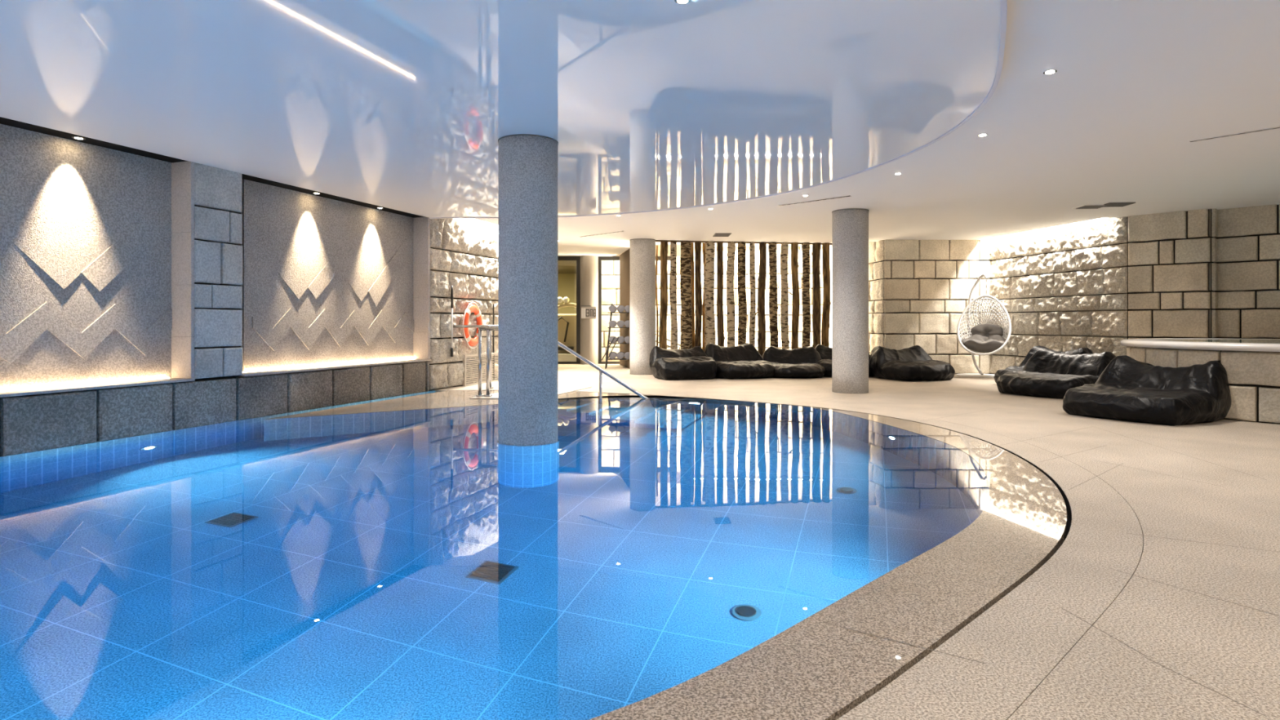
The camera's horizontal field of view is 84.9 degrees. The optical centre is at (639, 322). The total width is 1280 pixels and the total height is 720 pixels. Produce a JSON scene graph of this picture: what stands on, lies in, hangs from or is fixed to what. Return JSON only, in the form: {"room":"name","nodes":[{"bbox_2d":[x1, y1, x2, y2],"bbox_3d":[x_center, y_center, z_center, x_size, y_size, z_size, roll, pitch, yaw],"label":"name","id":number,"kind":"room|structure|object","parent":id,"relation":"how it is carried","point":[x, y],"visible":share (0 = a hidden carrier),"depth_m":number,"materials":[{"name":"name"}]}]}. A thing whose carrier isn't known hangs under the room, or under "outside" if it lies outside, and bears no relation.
{"room":"indoor swimming pool","nodes":[
{"label":"indoor swimming pool","id":0,"kind":"room"},
{"bbox_2d":[0,124,174,390],"bbox_3d":[-6.437,-0.600,3.263,0.138,2.600,9.086,0,0,19],"label":"panel","id":1,"kind":"object","parent":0,"point":[86,228],"visible":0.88,"depth_m":6.59,"materials":[{"name":"grey stone"}]},
{"bbox_2d":[0,360,429,456],"bbox_3d":[-5.598,0.869,5.114,0.279,0.512,13.128,0,0,19],"label":"wall","id":2,"kind":"structure","parent":0,"point":[33,423],"depth_m":7.25,"materials":[{"name":"stone"}]},
{"bbox_2d":[0,377,195,397],"bbox_3d":[-6.273,0.601,3.163,0.312,0.024,9.000,0,0,19],"label":"trim","id":3,"kind":"structure","parent":2,"relation":"on","point":[49,390],"depth_m":6.46,"materials":[{"name":"stone"}]},
{"bbox_2d":[0,377,169,391],"bbox_3d":[-6.385,0.583,3.184,0.022,0.012,8.870,0,0,19],"label":"light strip","id":4,"kind":"object","parent":3,"relation":"on","point":[165,377],"visible":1,"depth_m":6.58,"materials":[{"name":"white plastic"}]},
{"bbox_2d":[171,160,194,378],"bbox_3d":[-4.850,-0.555,7.414,0.302,2.286,0.037,0,0,19],"label":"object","id":5,"kind":"structure","parent":2,"relation":"attached to","point":[182,172],"depth_m":7.38,"materials":[{"name":"paint"}]},
{"bbox_2d":[174,162,242,379],"bbox_3d":[-4.761,-0.558,7.723,0.354,2.323,0.608,0,0,19],"label":"wall pier","id":6,"kind":"object","parent":2,"relation":"on","point":[218,217],"visible":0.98,"depth_m":7.65,"materials":[{"name":"stone"}]},
{"bbox_2d":[237,359,431,376],"bbox_3d":[-4.076,0.601,9.703,0.312,0.024,3.565,0,0,19],"label":"trim","id":7,"kind":"structure","parent":2,"relation":"on","point":[326,367],"depth_m":9.22,"materials":[{"name":"stone"}]},
{"bbox_2d":[242,358,415,373],"bbox_3d":[-4.188,0.583,9.725,0.022,0.012,3.435,0,0,19],"label":"light strip","id":8,"kind":"object","parent":7,"relation":"on","point":[408,358],"visible":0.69,"depth_m":9.43,"materials":[{"name":"white plastic"}]},
{"bbox_2d":[413,217,430,359],"bbox_3d":[-3.537,-0.555,11.322,0.302,2.286,0.054,0,0,19],"label":"trim","id":9,"kind":"structure","parent":2,"relation":"attached to","point":[421,225],"depth_m":11.29,"materials":[{"name":"paint"}]},
{"bbox_2d":[574,391,1071,698],"bbox_3d":[-1.401,1.302,4.555,7.868,0.397,12.821,0,0,20],"label":"trim","id":10,"kind":"structure","parent":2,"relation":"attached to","point":[1064,497],"depth_m":4.90,"materials":[{"name":"black paint"}]},
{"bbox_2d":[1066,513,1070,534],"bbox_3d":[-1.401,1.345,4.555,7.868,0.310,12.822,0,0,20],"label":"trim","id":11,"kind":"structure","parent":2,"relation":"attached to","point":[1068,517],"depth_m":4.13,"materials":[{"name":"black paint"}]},
{"bbox_2d":[240,179,413,371],"bbox_3d":[-4.194,-0.600,9.931,0.142,2.600,3.419,0,0,19],"label":"wall","id":12,"kind":"structure","parent":0,"point":[326,281],"depth_m":9.42,"materials":[{"name":"grey stone"}]},
{"bbox_2d":[0,116,424,217],"bbox_3d":[-5.642,-1.800,5.154,0.400,0.200,13.178,0,0,19],"label":"trim","id":13,"kind":"structure","parent":12,"relation":"attached to","point":[3,121],"depth_m":7.08,"materials":[{"name":"black paint"}]},
{"bbox_2d":[71,136,85,139],"bbox_3d":[-5.159,-1.696,6.434,0.100,0.008,0.100,0,0,0],"label":"wall spotlight","id":14,"kind":"object","parent":13,"relation":"attached to","point":[73,137],"visible":1,"depth_m":6.43,"materials":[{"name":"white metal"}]},
{"bbox_2d":[427,217,497,390],"bbox_3d":[-2.791,-0.460,13.401,0.412,3.120,4.372,0,0,19],"label":"stone wall","id":15,"kind":"structure","parent":0,"point":[464,252],"depth_m":12.04,"materials":[{"name":"stone"}]},
{"bbox_2d":[450,285,453,356],"bbox_3d":[-3.159,-0.028,11.761,0.048,1.198,0.046,0,0,19],"label":"pole","id":16,"kind":"object","parent":15,"relation":"attached to","point":[451,289],"visible":1,"depth_m":11.75,"materials":[{"name":"white plastic"}]},
{"bbox_2d":[462,300,483,348],"bbox_3d":[-2.952,0.036,12.276,0.129,0.844,0.822,0,0,11],"label":"life ring","id":17,"kind":"object","parent":15,"relation":"attached to","point":[471,308],"visible":0.91,"depth_m":12.17,"materials":[{"name":"orange plastic"}]},
{"bbox_2d":[462,352,497,386],"bbox_3d":[-2.813,0.830,12.869,0.051,0.540,1.535,0,0,19],"label":"air vent","id":18,"kind":"object","parent":15,"relation":"in","point":[473,362],"visible":0.44,"depth_m":12.49,"materials":[{"name":"beige paint"}]},
{"bbox_2d":[493,303,493,377],"bbox_3d":[-2.737,0.375,13.079,0.026,1.450,0.026,0,0,23],"label":"pipe","id":19,"kind":"object","parent":15,"relation":"attached to","point":[493,304],"visible":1,"depth_m":13.07,"materials":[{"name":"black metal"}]},
{"bbox_2d":[429,0,1007,218],"bbox_3d":[-1.734,-1.729,4.262,7.640,0.102,13.396,0,0,19],"label":"trim","id":20,"kind":"structure","parent":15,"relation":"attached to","point":[1003,2],"depth_m":6.08,"materials":[{"name":"white paint"}]},
{"bbox_2d":[0,0,1000,217],"bbox_3d":[-1.741,-1.692,4.267,7.602,0.004,13.335,0,0,19],"label":"ceiling","id":21,"kind":"structure","parent":0,"point":[402,105],"depth_m":5.05,"materials":[{"name":"white"}]},
{"bbox_2d":[674,0,690,4],"bbox_3d":[0.223,-1.685,3.659,0.084,0.009,0.084,0,0,0],"label":"recessed light","id":22,"kind":"object","parent":21,"relation":"in","point":[679,2],"visible":1,"depth_m":3.67,"materials":[{"name":"silver metal"}]},
{"bbox_2d":[557,273,576,314],"bbox_3d":[-3.825,-0.490,21.550,4.550,3.180,5.300,0,0,0],"label":"wall","id":23,"kind":"structure","parent":0,"point":[566,282],"depth_m":24.00,"materials":[{"name":"beige paint"}]},
{"bbox_2d":[557,260,576,273],"bbox_3d":[-3.850,-1.740,21.410,4.300,0.120,5.180,0,0,0],"label":"ceiling","id":24,"kind":"structure","parent":0,"point":[563,266],"depth_m":21.11,"materials":[{"name":"brown paint"}]},
{"bbox_2d":[601,245,822,361],"bbox_3d":[1.779,-0.565,19.348,7.076,3.330,0.303,0,0,5],"label":"wall","id":25,"kind":"structure","parent":0,"point":[610,268],"depth_m":19.20,"materials":[{"name":"paint"}]},
{"bbox_2d":[655,242,822,247],"bbox_3d":[-0.500,-2.140,9.500,27.000,0.120,31.000,0,0,0],"label":"ceiling slab","id":26,"kind":"structure","parent":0,"point":[656,243],"depth_m":18.62,"materials":[{"name":"beige paint"}]},
{"bbox_2d":[613,244,680,256],"bbox_3d":[-0.997,-1.925,18.700,4.595,0.310,0.080,0,0,0],"label":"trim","id":27,"kind":"structure","parent":26,"relation":"attached to","point":[678,246],"depth_m":18.66,"materials":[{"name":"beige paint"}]},
{"bbox_2d":[264,364,1279,719],"bbox_3d":[-1.000,1.344,10.400,26.000,0.512,29.200,0,0,0],"label":"floor","id":28,"kind":"structure","parent":0,"point":[1232,650],"depth_m":3.05,"materials":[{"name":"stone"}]},
{"bbox_2d":[475,327,648,398],"bbox_3d":[-1.058,1.010,10.257,2.742,1.881,0.143,0,0,4],"label":"pool handrail","id":29,"kind":"object","parent":28,"relation":"on","point":[480,329],"visible":0.52,"depth_m":10.30,"materials":[{"name":"silver metal"}]},
{"bbox_2d":[557,297,576,361],"bbox_3d":[-2.155,0.181,20.100,1.290,1.842,0.800,0,0,0],"label":"exercise machine","id":30,"kind":"object","parent":28,"relation":"on","point":[566,323],"visible":0.5,"depth_m":20.18,"materials":[{"name":"beige"}]},
{"bbox_2d":[580,255,598,364],"bbox_3d":[-1.353,-0.490,18.755,0.480,3.180,0.690,0,0,0],"label":"pier","id":31,"kind":"object","parent":28,"relation":"on","point":[588,264],"visible":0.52,"depth_m":18.44,"materials":[{"name":"white paint"}]},
{"bbox_2d":[557,256,580,364],"bbox_3d":[-2.440,-0.335,18.700,1.710,2.870,0.100,0,0,0],"label":"window","id":32,"kind":"structure","parent":31,"relation":"attached to","point":[577,259],"depth_m":18.65,"materials":[{"name":"black metal"}]},
{"bbox_2d":[581,305,595,318],"bbox_3d":[-1.349,-0.278,18.377,0.394,0.350,0.026,0,0,0],"label":"wall sign","id":33,"kind":"object","parent":31,"relation":"attached to","point":[586,312],"visible":1,"depth_m":18.37,"materials":[{"name":"grey plastic"}]},
{"bbox_2d":[598,256,670,364],"bbox_3d":[-0.080,-0.335,18.700,2.119,2.870,0.100,0,0,0],"label":"window","id":34,"kind":"structure","parent":31,"relation":"attached to","point":[600,258],"depth_m":18.65,"materials":[{"name":"black metal"}]},
{"bbox_2d":[601,303,629,368],"bbox_3d":[-0.536,0.325,16.893,0.771,1.553,0.406,0,0,0],"label":"dumbbell rack","id":35,"kind":"object","parent":28,"relation":"on","point":[611,313],"visible":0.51,"depth_m":16.71,"materials":[{"name":"black metal"}]},
{"bbox_2d":[608,351,616,359],"bbox_3d":[-0.656,0.792,16.900,0.192,0.169,0.400,0,0,0],"label":"rolled towel","id":36,"kind":"object","parent":35,"relation":"on","point":[613,354],"visible":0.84,"depth_m":16.70,"materials":[{"name":"grey fabric"}]},
{"bbox_2d":[608,305,617,312],"bbox_3d":[-0.656,-0.328,16.900,0.192,0.169,0.400,0,0,0],"label":"rolled towel","id":37,"kind":"object","parent":35,"relation":"on","point":[612,308],"visible":0.97,"depth_m":16.70,"materials":[{"name":"grey fabric"}]},
{"bbox_2d":[608,320,616,327],"bbox_3d":[-0.656,0.032,16.900,0.192,0.169,0.400,0,0,-2],"label":"rolled towel","id":38,"kind":"object","parent":35,"relation":"on","point":[612,323],"visible":0.94,"depth_m":16.70,"materials":[{"name":"grey fabric"}]},
{"bbox_2d":[608,336,616,343],"bbox_3d":[-0.656,0.412,16.900,0.192,0.169,0.400,0,0,-2],"label":"rolled towel","id":39,"kind":"object","parent":35,"relation":"on","point":[611,338],"visible":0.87,"depth_m":16.70,"materials":[{"name":"grey fabric"}]},
{"bbox_2d":[608,358,629,359],"bbox_3d":[-0.461,0.880,16.900,0.621,0.024,0.374,0,0,0],"label":"shelf","id":40,"kind":"object","parent":35,"relation":"attached to","point":[608,358],"depth_m":16.71,"materials":[{"name":"black metal"}]},
{"bbox_2d":[616,351,624,359],"bbox_3d":[-0.466,0.792,16.900,0.192,0.169,0.400,0,0,2],"label":"rolled towel","id":41,"kind":"object","parent":35,"relation":"on","point":[620,355],"visible":0.97,"depth_m":16.70,"materials":[{"name":"grey fabric"}]},
{"bbox_2d":[616,305,624,312],"bbox_3d":[-0.466,-0.328,16.900,0.192,0.169,0.400,0,0,-2],"label":"rolled towel","id":42,"kind":"object","parent":35,"relation":"on","point":[620,308],"visible":0.98,"depth_m":16.70,"materials":[{"name":"grey fabric"}]},
{"bbox_2d":[616,336,624,343],"bbox_3d":[-0.466,0.412,16.900,0.192,0.169,0.400,0,0,1],"label":"rolled towel","id":43,"kind":"object","parent":35,"relation":"on","point":[621,339],"visible":0.88,"depth_m":16.70,"materials":[{"name":"grey fabric"}]},
{"bbox_2d":[616,320,624,327],"bbox_3d":[-0.466,0.032,16.900,0.192,0.169,0.400,0,0,-2],"label":"rolled towel","id":44,"kind":"object","parent":35,"relation":"on","point":[620,323],"visible":0.94,"depth_m":16.70,"materials":[{"name":"grey fabric"}]},
{"bbox_2d":[624,351,629,359],"bbox_3d":[-0.276,0.792,16.900,0.192,0.169,0.400,0,0,1],"label":"rolled towel","id":45,"kind":"object","parent":35,"relation":"on","point":[627,353],"visible":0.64,"depth_m":16.70,"materials":[{"name":"grey fabric"}]},
{"bbox_2d":[624,336,629,343],"bbox_3d":[-0.276,0.412,16.900,0.192,0.169,0.400,0,0,2],"label":"rolled towel","id":46,"kind":"object","parent":35,"relation":"on","point":[627,338],"visible":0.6,"depth_m":16.70,"materials":[{"name":"grey fabric"}]},
{"bbox_2d":[624,320,629,327],"bbox_3d":[-0.276,0.032,16.900,0.192,0.169,0.400,0,0,1],"label":"rolled towel","id":47,"kind":"object","parent":35,"relation":"on","point":[626,322],"visible":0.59,"depth_m":16.70,"materials":[{"name":"grey fabric"}]},
{"bbox_2d":[624,305,629,312],"bbox_3d":[-0.276,-0.328,16.900,0.192,0.169,0.400,0,0,-1],"label":"rolled towel","id":48,"kind":"object","parent":35,"relation":"on","point":[627,307],"visible":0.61,"depth_m":16.70,"materials":[{"name":"grey fabric"}]},
{"bbox_2d":[619,248,630,368],"bbox_3d":[-0.313,-0.333,17.452,0.138,2.866,1.746,0,0,-10],"label":"wall","id":49,"kind":"structure","parent":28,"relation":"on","point":[624,258],"depth_m":17.41,"materials":[{"name":"brown paint"}]},
{"bbox_2d":[629,238,655,374],"bbox_3d":[0.057,-0.335,15.000,0.558,2.870,0.558,0,0,0],"label":"column","id":50,"kind":"structure","parent":28,"relation":"on","point":[642,251],"depth_m":14.76,"materials":[{"name":"concrete"}]},
{"bbox_2d":[655,245,658,346],"bbox_3d":[0.387,-0.335,16.051,0.082,2.870,0.076,0,0,0],"label":"trunk","id":51,"kind":"object","parent":28,"relation":"on","point":[656,255],"visible":0.73,"depth_m":16.04,"materials":[{"name":"brown plant"}]},
{"bbox_2d":[658,241,667,349],"bbox_3d":[0.509,-0.335,15.171,0.199,2.870,0.183,0,0,35],"label":"trunk","id":52,"kind":"object","parent":28,"relation":"on","point":[664,245],"visible":0.83,"depth_m":15.10,"materials":[{"name":"brown plant"}]},
{"bbox_2d":[669,242,677,349],"bbox_3d":[0.731,-0.335,15.190,0.186,2.870,0.172,0,0,-33],"label":"birch trunk","id":53,"kind":"object","parent":28,"relation":"on","point":[673,277],"visible":0.87,"depth_m":15.13,"materials":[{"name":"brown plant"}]},
{"bbox_2d":[648,346,716,380],"bbox_3d":[0.860,0.783,13.939,1.290,0.634,1.254,0,0,-17],"label":"bean bag","id":54,"kind":"object","parent":28,"relation":"on","point":[693,363],"visible":1,"depth_m":13.49,"materials":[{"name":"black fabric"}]},
{"bbox_2d":[680,240,692,349],"bbox_3d":[1.004,-0.335,15.223,0.265,2.870,0.262,0,0,0],"label":"birch trunk","id":55,"kind":"object","parent":28,"relation":"on","point":[686,342],"visible":0.78,"depth_m":15.13,"materials":[{"name":"brown plant"}]},
{"bbox_2d":[690,242,694,347],"bbox_3d":[1.157,-0.335,15.539,0.141,2.870,0.126,0,0,43],"label":"trunk","id":56,"kind":"object","parent":28,"relation":"on","point":[692,264],"visible":0.46,"depth_m":15.50,"materials":[{"name":"brown plant"}]},
{"bbox_2d":[694,242,702,346],"bbox_3d":[1.265,-0.335,15.259,0.166,2.870,0.176,0,0,43],"label":"trunk","id":57,"kind":"object","parent":28,"relation":"on","point":[698,291],"visible":0.85,"depth_m":15.20,"materials":[{"name":"brown plant"}]},
{"bbox_2d":[702,243,705,350],"bbox_3d":[1.434,-0.335,15.620,0.116,2.870,0.134,0,0,-42],"label":"trunk","id":58,"kind":"object","parent":28,"relation":"on","point":[703,244],"visible":0.41,"depth_m":15.59,"materials":[{"name":"brown plant"}]},
{"bbox_2d":[703,240,715,346],"bbox_3d":[1.532,-0.335,15.292,0.271,2.870,0.238,0,0,-29],"label":"birch trunk","id":59,"kind":"object","parent":28,"relation":"on","point":[708,286],"visible":0.78,"depth_m":15.19,"materials":[{"name":"brown plant"}]},
{"bbox_2d":[716,242,724,346],"bbox_3d":[1.769,-0.335,15.307,0.189,2.870,0.180,0,0,31],"label":"trunk","id":60,"kind":"object","parent":28,"relation":"on","point":[720,320],"visible":0.81,"depth_m":15.25,"materials":[{"name":"brown plant"}]},
{"bbox_2d":[726,241,735,346],"bbox_3d":[1.998,-0.335,15.342,0.210,2.870,0.198,0,0,42],"label":"birch trunk","id":61,"kind":"object","parent":28,"relation":"on","point":[731,246],"visible":0.76,"depth_m":15.27,"materials":[{"name":"brown plant"}]},
{"bbox_2d":[703,342,775,379],"bbox_3d":[2.013,0.756,14.242,1.464,0.688,1.474,0,0,-22],"label":"bean bag","id":62,"kind":"object","parent":28,"relation":"on","point":[744,361],"visible":0.88,"depth_m":13.98,"materials":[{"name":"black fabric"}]},
{"bbox_2d":[737,241,746,345],"bbox_3d":[2.242,-0.335,15.368,0.205,2.870,0.223,0,0,45],"label":"birch trunk","id":63,"kind":"object","parent":28,"relation":"on","point":[741,254],"visible":0.78,"depth_m":15.29,"materials":[{"name":"brown plant"}]},
{"bbox_2d":[749,241,755,346],"bbox_3d":[2.472,-0.335,15.397,0.153,2.870,0.150,0,0,-40],"label":"birch trunk","id":64,"kind":"object","parent":28,"relation":"on","point":[752,246],"visible":0.77,"depth_m":15.34,"materials":[{"name":"brown plant"}]},
{"bbox_2d":[755,241,766,356],"bbox_3d":[2.661,-0.335,15.409,0.277,2.870,0.208,0,0,-39],"label":"trunk","id":65,"kind":"object","parent":28,"relation":"on","point":[762,246],"visible":0.87,"depth_m":15.35,"materials":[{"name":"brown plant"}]},
{"bbox_2d":[768,241,778,347],"bbox_3d":[2.948,-0.335,15.440,0.223,2.870,0.208,0,0,37],"label":"birch trunk","id":66,"kind":"object","parent":28,"relation":"on","point":[773,307],"visible":0.81,"depth_m":15.38,"materials":[{"name":"brown plant"}]},
{"bbox_2d":[780,242,789,349],"bbox_3d":[3.205,-0.335,15.475,0.218,2.870,0.191,0,0,39],"label":"birch trunk","id":67,"kind":"object","parent":28,"relation":"on","point":[784,246],"visible":0.83,"depth_m":15.41,"materials":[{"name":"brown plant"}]},
{"bbox_2d":[762,346,826,377],"bbox_3d":[3.138,0.794,14.377,1.337,0.611,1.457,0,0,7],"label":"bean bag","id":68,"kind":"object","parent":28,"relation":"on","point":[801,362],"visible":0.89,"depth_m":14.41,"materials":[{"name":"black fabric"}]},
{"bbox_2d":[788,242,799,349],"bbox_3d":[3.426,-0.335,15.494,0.221,2.870,0.200,0,0,-38],"label":"trunk","id":69,"kind":"object","parent":28,"relation":"on","point":[794,246],"visible":0.84,"depth_m":15.43,"materials":[{"name":"brown plant"}]},
{"bbox_2d":[801,242,810,347],"bbox_3d":[3.675,-0.335,15.527,0.194,2.870,0.222,0,0,44],"label":"birch trunk","id":70,"kind":"object","parent":28,"relation":"on","point":[806,303],"visible":0.78,"depth_m":15.46,"materials":[{"name":"brown plant"}]},
{"bbox_2d":[811,242,821,347],"bbox_3d":[3.932,-0.335,15.554,0.222,2.870,0.213,0,0,0],"label":"trunk","id":71,"kind":"object","parent":28,"relation":"on","point":[816,306],"visible":0.78,"depth_m":15.48,"materials":[{"name":"brown plant"}]},
{"bbox_2d":[821,242,831,346],"bbox_3d":[4.137,-0.335,15.581,0.209,2.870,0.190,0,0,27],"label":"trunk","id":72,"kind":"object","parent":28,"relation":"on","point":[825,325],"visible":0.77,"depth_m":15.51,"materials":[{"name":"brown plant"}]},
{"bbox_2d":[814,344,874,377],"bbox_3d":[4.241,0.778,14.573,1.364,0.644,1.339,0,0,0],"label":"bean bag","id":73,"kind":"object","parent":28,"relation":"on","point":[825,353],"visible":0.19,"depth_m":14.38,"materials":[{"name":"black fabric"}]},
{"bbox_2d":[831,208,868,393],"bbox_3d":[3.340,-0.335,11.120,0.564,2.870,0.564,0,0,0],"label":"column","id":74,"kind":"structure","parent":28,"relation":"on","point":[850,226],"depth_m":10.88,"materials":[{"name":"concrete"}]},
{"bbox_2d":[868,345,955,381],"bbox_3d":[5.311,0.779,13.729,1.403,0.642,1.406,0,0,-27],"label":"bean bag","id":75,"kind":"object","parent":28,"relation":"on","point":[913,363],"visible":1,"depth_m":13.41,"materials":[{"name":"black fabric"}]},
{"bbox_2d":[956,274,1011,377],"bbox_3d":[6.908,0.058,14.236,0.960,2.084,1.357,0,0,13],"label":"chair","id":76,"kind":"object","parent":28,"relation":"on","point":[1008,326],"visible":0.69,"depth_m":14.27,"materials":[{"name":"white wicker"}]},
{"bbox_2d":[961,323,1008,352],"bbox_3d":[6.914,0.310,14.038,0.840,0.580,0.850,0,0,31],"label":"seat cushion","id":77,"kind":"object","parent":76,"relation":"on","point":[984,338],"visible":0.94,"depth_m":14.08,"materials":[{"name":"grey fabric"}]},
{"bbox_2d":[994,345,1093,382],"bbox_3d":[7.069,0.760,12.267,1.555,0.680,1.224,0,0,-24],"label":"bean bag","id":78,"kind":"object","parent":28,"relation":"on","point":[998,373],"visible":0.13,"depth_m":12.39,"materials":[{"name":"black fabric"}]},
{"bbox_2d":[996,349,1115,398],"bbox_3d":[6.422,0.767,10.758,1.607,0.665,1.391,0,0,-29],"label":"bean bag","id":79,"kind":"object","parent":28,"relation":"on","point":[1048,373],"visible":0.74,"depth_m":10.56,"materials":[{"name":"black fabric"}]},
{"bbox_2d":[1062,355,1231,425],"bbox_3d":[5.965,0.758,8.231,1.625,0.683,1.404,0,0,-29],"label":"bean bag","id":80,"kind":"object","parent":28,"relation":"on","point":[1128,388],"visible":0.98,"depth_m":7.90,"materials":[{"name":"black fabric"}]},
{"bbox_2d":[1120,337,1279,423],"bbox_3d":[8.200,0.666,8.730,3.638,0.868,3.638,0,0,-21],"label":"wall","id":81,"kind":"structure","parent":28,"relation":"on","point":[1251,366],"depth_m":7.85,"materials":[{"name":"stone"}]},
{"bbox_2d":[448,388,1142,719],"bbox_3d":[-1.345,1.300,4.517,8.343,0.400,13.461,0,0,20],"label":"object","id":82,"kind":"object","parent":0,"point":[1024,636],"visible":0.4,"depth_m":2.61,"materials":[{"name":"stone"}]},
{"bbox_2d":[448,324,497,388],"bbox_3d":[-2.633,0.568,11.750,1.540,1.063,0.122,0,0,11],"label":"guard rail","id":83,"kind":"object","parent":82,"relation":"on","point":[454,326],"visible":0.3,"depth_m":11.70,"materials":[{"name":"silver metal"}]},
{"bbox_2d":[828,244,831,347],"bbox_3d":[5.100,-0.500,18.300,0.200,3.200,2.600,0,0,0],"label":"wall","id":84,"kind":"structure","parent":0,"point":[830,246],"depth_m":18.36,"materials":[{"name":"beige paint"}]},
{"bbox_2d":[458,0,1279,256],"bbox_3d":[2.500,-1.785,6.475,21.000,0.030,24.950,0,0,0],"label":"ceiling","id":85,"kind":"structure","parent":0,"point":[1135,82],"depth_m":7.07,"materials":[{"name":"white paint"}]},
{"bbox_2d":[579,231,624,236],"bbox_3d":[-0.778,-1.767,13.962,1.276,0.006,0.080,0,0,44],"label":"ceiling vent","id":86,"kind":"object","parent":85,"relation":"in","point":[617,231],"visible":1,"depth_m":13.92,"materials":[{"name":"white plastic"}]},
{"bbox_2d":[712,233,731,236],"bbox_3d":[1.649,-1.760,14.080,0.320,0.020,0.500,0,0,0],"label":"ceiling vent","id":87,"kind":"object","parent":85,"relation":"in","point":[715,234],"visible":1,"depth_m":14.02,"materials":[{"name":"grey metal"}]},
{"bbox_2d":[655,240,831,244],"bbox_3d":[2.525,-1.758,15.390,4.517,0.035,0.079,0,0,-9],"label":"trim","id":88,"kind":"structure","parent":85,"relation":"attached to","point":[667,241],"depth_m":15.21,"materials":[{"name":"brown"}]},
{"bbox_2d":[475,217,1111,243],"bbox_3d":[2.647,-1.925,13.838,10.937,0.310,4.145,0,0,0],"label":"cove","id":89,"kind":"object","parent":85,"relation":"attached to","point":[1104,217],"visible":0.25,"depth_m":12.41,"materials":[{"name":"white"}]},
{"bbox_2d":[777,195,851,205],"bbox_3d":[2.514,-1.767,10.158,1.152,0.006,0.090,0,0,44],"label":"ceiling vent","id":90,"kind":"object","parent":85,"relation":"in","point":[834,197],"visible":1,"depth_m":10.11,"materials":[{"name":"white plastic"}]},
{"bbox_2d":[977,133,987,136],"bbox_3d":[3.226,-1.766,6.590,0.084,0.009,0.084,0,0,0],"label":"recessed light","id":91,"kind":"object","parent":85,"relation":"in","point":[984,134],"visible":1,"depth_m":6.57,"materials":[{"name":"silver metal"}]},
{"bbox_2d":[1043,69,1057,74],"bbox_3d":[2.887,-1.766,4.930,0.084,0.009,0.084,0,0,0],"label":"recessed light","id":92,"kind":"object","parent":85,"relation":"in","point":[1049,71],"visible":1,"depth_m":4.92,"materials":[{"name":"silver metal"}]},
{"bbox_2d":[1072,204,1105,208],"bbox_3d":[6.857,-1.760,10.650,0.360,0.020,0.340,0,0,6],"label":"ceiling vent","id":93,"kind":"object","parent":85,"relation":"in","point":[1095,206],"visible":1,"depth_m":10.59,"materials":[{"name":"white plastic"}]},
{"bbox_2d":[1102,202,1135,207],"bbox_3d":[7.120,-1.760,10.470,0.360,0.020,0.340,0,0,6],"label":"ceiling vent","id":94,"kind":"object","parent":85,"relation":"in","point":[1109,204],"visible":0.99,"depth_m":10.37,"materials":[{"name":"grey metal"}]},
{"bbox_2d":[1189,126,1279,142],"bbox_3d":[5.599,-1.767,6.556,0.065,0.006,0.721,0,0,-40],"label":"ceiling vent","id":95,"kind":"object","parent":85,"relation":"in","point":[1275,127],"visible":1,"depth_m":6.56,"materials":[{"name":"white plastic"}]},
{"bbox_2d":[868,240,888,354],"bbox_3d":[5.186,-0.390,16.100,0.317,2.980,2.224,0,0,-6],"label":"wall","id":96,"kind":"structure","parent":0,"point":[876,249],"depth_m":15.32,"materials":[{"name":"stone"}]},
{"bbox_2d":[880,238,992,373],"bbox_3d":[6.388,-0.390,15.067,2.325,2.980,0.266,0,0,0],"label":"wall","id":97,"kind":"structure","parent":0,"point":[930,283],"depth_m":14.95,"materials":[{"name":"stone"}]},
{"bbox_2d":[989,216,1128,373],"bbox_3d":[7.866,-0.390,13.344,0.357,2.980,3.372,0,0,-10],"label":"wall","id":98,"kind":"structure","parent":0,"point":[1064,288],"depth_m":12.94,"materials":[{"name":"stone"}]},
{"bbox_2d":[1128,208,1211,339],"bbox_3d":[8.538,-0.390,11.306,0.223,2.980,1.090,0,0,-43],"label":"wall","id":99,"kind":"structure","parent":0,"point":[1170,253],"depth_m":11.22,"materials":[{"name":"stone"}]},
{"bbox_2d":[1211,208,1217,337],"bbox_3d":[8.954,-0.390,10.976,0.240,2.980,0.159,0,0,-43],"label":"wall","id":100,"kind":"structure","parent":0,"point":[1214,211],"depth_m":10.88,"materials":[{"name":"stone"}]},
{"bbox_2d":[1213,204,1279,338],"bbox_3d":[10.091,-0.390,10.025,0.264,2.980,2.900,0,0,-43],"label":"wall","id":101,"kind":"structure","parent":0,"point":[1248,238],"depth_m":10.70,"materials":[{"name":"stone"}]},
{"bbox_3d":[-2.500,2.725,5.000,14.000,0.250,15.000,0,0,0],"label":"floor","id":102,"kind":"structure","parent":0,"visible":0},
{"bbox_2d":[0,390,989,719],"bbox_3d":[-1.596,1.912,4.796,7.619,1.616,12.138,0,0,19],"label":"pool water","id":103,"kind":"object","parent":102,"relation":"in","point":[421,564],"visible":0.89,"depth_m":3.34,"materials":[{"name":"blue liquid"}]},
{"bbox_2d":[497,133,558,445],"bbox_3d":[-1.045,0.455,6.550,0.574,4.290,0.574,0,0,0],"label":"column","id":104,"kind":"structure","parent":102,"relation":"on","point":[527,163],"depth_m":6.32,"materials":[{"name":"concrete"}]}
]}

